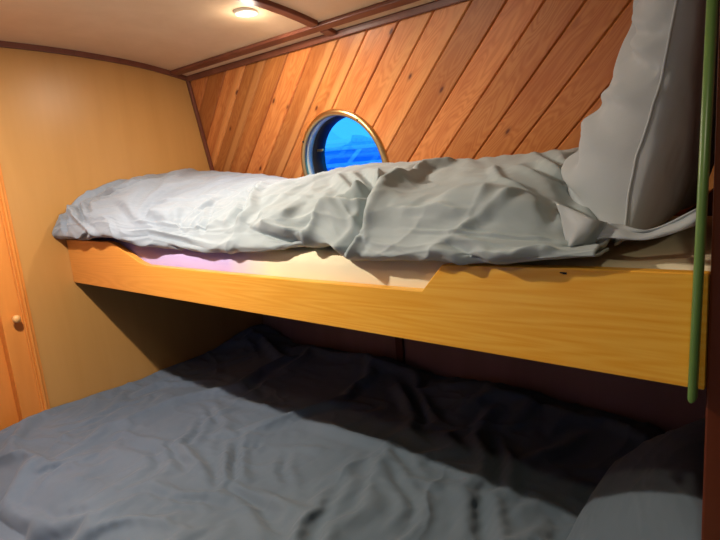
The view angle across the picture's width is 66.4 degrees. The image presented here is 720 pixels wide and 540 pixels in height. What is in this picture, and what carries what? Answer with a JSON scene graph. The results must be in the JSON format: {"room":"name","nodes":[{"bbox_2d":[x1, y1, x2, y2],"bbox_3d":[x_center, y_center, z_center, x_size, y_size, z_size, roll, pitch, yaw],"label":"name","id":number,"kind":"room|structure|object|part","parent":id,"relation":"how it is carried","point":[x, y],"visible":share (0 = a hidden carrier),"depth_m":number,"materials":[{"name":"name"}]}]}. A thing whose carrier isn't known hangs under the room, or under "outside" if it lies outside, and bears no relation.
{"room":"ship interior","nodes":[
{"label":"ship interior","id":0,"kind":"room"},
{"bbox_2d":[0,47,262,408],"bbox_3d":[-1.185,0.208,1.873,0.030,1.920,2.160,4,14,40],"label":"wall","id":1,"kind":"structure","parent":0,"point":[70,126],"depth_m":2.03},
{"bbox_2d":[0,166,49,410],"bbox_3d":[-1.133,0.263,1.905,0.015,1.790,0.028,4,14,40],"label":"trim","id":2,"kind":"structure","parent":1,"relation":"attached to","point":[4,206],"depth_m":1.87,"materials":[{"name":"brown wood"}]},
{"bbox_2d":[0,41,186,80],"bbox_3d":[-1.308,-0.642,1.617,0.014,0.114,1.840,4,14,40],"label":"trim","id":3,"kind":"structure","parent":1,"relation":"attached to","point":[5,44],"depth_m":1.98,"materials":[{"name":"brown wood"}]},
{"bbox_2d":[186,80,214,170],"bbox_3d":[-0.654,-0.464,2.407,0.016,0.706,0.128,4,14,40],"label":"trim","id":4,"kind":"structure","parent":1,"relation":"attached to","point":[188,83],"depth_m":2.35,"materials":[{"name":"brown wood"}]},
{"bbox_2d":[0,0,435,75],"bbox_3d":[-0.127,-0.581,0.641,3.120,0.145,2.000,4,14,40],"label":"ceiling","id":5,"kind":"structure","parent":0,"point":[170,35],"depth_m":1.69,"materials":[{"name":"white paint"}]},
{"bbox_2d":[233,7,258,16],"bbox_3d":[-0.334,-0.757,1.615,0.074,0.011,0.074,4,14,40],"label":"recessed light","id":6,"kind":"object","parent":5,"relation":"in","point":[243,11],"visible":0.99,"depth_m":1.60,"materials":[{"name":"white"}]},
{"bbox_2d":[237,0,317,27],"bbox_3d":[-0.700,-0.588,1.043,0.036,0.109,1.745,4,14,40],"label":"trim","id":7,"kind":"structure","parent":5,"relation":"attached to","point":[268,5],"depth_m":1.59,"materials":[{"name":"brown wood"}]},
{"bbox_2d":[170,0,419,75],"bbox_3d":[0.374,-0.718,1.286,3.000,0.018,0.035,4,14,40],"label":"trim","id":8,"kind":"structure","parent":5,"relation":"attached to","point":[386,5],"depth_m":1.76,"materials":[{"name":"brown wood"}]},
{"bbox_2d":[262,314,706,431],"bbox_3d":[0.705,0.483,1.761,3.070,1.100,0.035,4,14,40],"label":"wall","id":9,"kind":"structure","parent":0,"point":[664,406],"depth_m":1.82,"materials":[{"name":"brown wood"}]},
{"bbox_2d":[395,337,404,363],"bbox_3d":[0.156,0.302,2.154,0.035,0.800,0.013,4,14,40],"label":"trim","id":10,"kind":"structure","parent":9,"relation":"attached to","point":[399,342],"depth_m":2.15,"materials":[{"name":"brown wood"}]},
{"bbox_2d":[687,191,712,215],"bbox_3d":[0.527,-0.430,1.469,3.070,0.842,0.209,4,14,40],"label":"wall","id":11,"kind":"structure","parent":0,"point":[710,195],"depth_m":1.29,"materials":[{"name":"brown wood"}]},
{"bbox_2d":[186,0,467,80],"bbox_3d":[0.418,-0.714,1.337,3.000,0.023,0.015,4,14,40],"label":"trim","id":12,"kind":"structure","parent":11,"relation":"attached to","point":[437,4],"depth_m":1.75,"materials":[{"name":"brown wood"}]},
{"bbox_2d":[320,28,335,36],"bbox_3d":[-0.101,-0.756,1.738,0.036,0.024,0.040,4,14,40],"label":"trim","id":13,"kind":"structure","parent":11,"relation":"attached to","point":[328,32],"depth_m":1.73,"materials":[{"name":"brown wood"}]},
{"bbox_2d":[301,109,388,175],"bbox_3d":[-0.035,-0.368,1.971,0.406,0.401,0.159,4,14,40],"label":"window","id":14,"kind":"structure","parent":11,"relation":"in","point":[313,161],"depth_m":1.99,"materials":[{"name":"gold metal"}]},
{"bbox_3d":[-0.021,-0.383,1.986,0.369,0.373,0.115,4,14,40],"label":"frame","id":15,"kind":"part","parent":14,"relation":"part of","materials":[{"name":"metal"}]},
{"bbox_2d":[66,239,710,389],"bbox_3d":[-0.070,-0.044,1.618,1.969,0.162,0.711,4,14,40],"label":"bunk","id":16,"kind":"object","parent":11,"relation":"attached to","point":[627,322],"visible":0.95,"depth_m":0.91,"materials":[{"name":"brown wood"}]},
{"bbox_2d":[90,216,711,287],"bbox_3d":[-0.079,-0.049,1.601,1.954,0.139,0.635,4,14,40],"label":"mattress","id":17,"kind":"object","parent":16,"relation":"on","point":[675,251],"visible":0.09,"depth_m":1.12,"materials":[{"name":"fabric"}]},
{"bbox_2d":[52,147,609,264],"bbox_3d":[-0.172,-0.215,1.586,1.838,0.239,0.694,4,14,40],"label":"duvet","id":18,"kind":"object","parent":17,"relation":"on","point":[503,209],"visible":0.92,"depth_m":1.18,"materials":[{"name":"grey fabric"}]},
{"bbox_2d":[556,0,719,246],"bbox_3d":[0.510,-0.359,0.969,0.279,0.562,0.628,4,14,40],"label":"pillow","id":19,"kind":"object","parent":17,"relation":"on","point":[634,166],"visible":0.86,"depth_m":0.84,"materials":[{"name":"grey fabric"}]},
{"bbox_2d":[687,0,717,402],"bbox_3d":[0.415,-0.235,0.654,0.024,0.838,0.022,4,14,40],"label":"pole","id":20,"kind":"object","parent":16,"relation":"attached to","point":[711,18],"visible":1,"depth_m":0.68,"materials":[{"name":"green metal"}]},
{"bbox_2d":[190,0,713,215],"bbox_3d":[0.113,-0.408,1.780,2.000,0.738,0.136,4,14,40],"label":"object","id":21,"kind":"structure","parent":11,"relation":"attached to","point":[473,79],"depth_m":1.60,"materials":[{"name":"brown wood"}]},
{"bbox_2d":[701,17,719,539],"bbox_3d":[0.757,0.234,1.067,0.030,1.840,0.840,4,14,40],"label":"door frame","id":22,"kind":"structure","parent":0,"point":[710,530],"depth_m":0.73,"materials":[{"name":"brown wood"}]},
{"bbox_3d":[0.071,1.255,1.062,3.150,0.040,2.250,4,14,40],"label":"floor","id":23,"kind":"structure","parent":0,"visible":0},
{"bbox_3d":[-0.127,0.928,1.634,1.969,0.420,1.394,4,14,40],"label":"bunk","id":24,"kind":"object","parent":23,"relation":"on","visible":0},
{"bbox_3d":[-0.148,0.652,1.581,1.954,0.141,1.378,4,14,40],"label":"mattress","id":25,"kind":"object","parent":24,"relation":"on","visible":0},
{"bbox_2d":[0,324,665,539],"bbox_3d":[-0.253,0.621,1.588,1.796,0.350,1.489,4,14,40],"label":"duvet","id":26,"kind":"object","parent":25,"relation":"on","point":[262,434],"visible":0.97,"depth_m":1.53,"materials":[{"name":"fabric"}]},
{"bbox_2d":[566,418,704,539],"bbox_3d":[0.593,0.449,1.124,0.269,0.219,0.625,4,14,40],"label":"pillow","id":27,"kind":"object","parent":26,"relation":"on","point":[654,491],"visible":0.87,"depth_m":1.01,"materials":[{"name":"fabric"}]},
{"label":"outside","id":28,"kind":"structure","parent":0,"visible":0},
{"bbox_3d":[4.625,-3.009,23.992,30.000,0.100,38.900,4,14,40],"label":"river water","id":29,"kind":"object","parent":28,"visible":0},
{"bbox_2d":[325,143,381,170],"bbox_3d":[-0.102,-0.553,7.396,5.900,2.145,1.620,-4,11,5],"label":"moored boat","id":30,"kind":"object","parent":29,"relation":"on","point":[343,156],"visible":0.05,"depth_m":6.70,"materials":[{"name":"blue paint"}]},
{"bbox_3d":[-0.065,-1.394,6.694,0.220,0.170,0.040,-4,11,5],"label":"window post","id":31,"kind":"part","parent":30,"relation":"part of","materials":[{"name":"blue paint"}]},
{"bbox_3d":[2.014,-2.400,20.950,30.000,0.300,17.000,4,14,40],"label":"bank","id":32,"kind":"object","parent":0,"visible":0},
{"bbox_2d":[344,135,374,145],"bbox_3d":[0.559,-2.624,17.317,3.008,3.293,2.192,4,14,40],"label":"bush","id":33,"kind":"object","parent":32,"relation":"on","point":[355,139],"visible":0.04,"depth_m":16.67,"materials":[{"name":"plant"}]},
{"bbox_3d":[-1.679,0.426,1.306,0.030,1.790,0.600,4,14,40],"label":"wall","id":34,"kind":"structure","parent":0,"visible":0},
{"bbox_2d":[0,214,41,430],"bbox_3d":[-1.315,0.311,1.712,0.090,1.800,0.554,4,14,40],"label":"door","id":35,"kind":"structure","parent":34,"relation":"in","point":[19,397],"depth_m":1.88,"materials":[{"name":"brown wood"}]},
{"bbox_3d":[-1.347,0.309,1.737,0.008,1.560,0.390,4,14,40],"label":"panel","id":36,"kind":"part","parent":35,"relation":"part of","materials":[{"name":"brown wood"}]},
{"bbox_3d":[-1.156,0.163,1.846,0.036,0.027,0.027,4,14,40],"label":"knob","id":37,"kind":"part","parent":35,"relation":"part of","materials":[{"name":"brown wood"}]}
]}

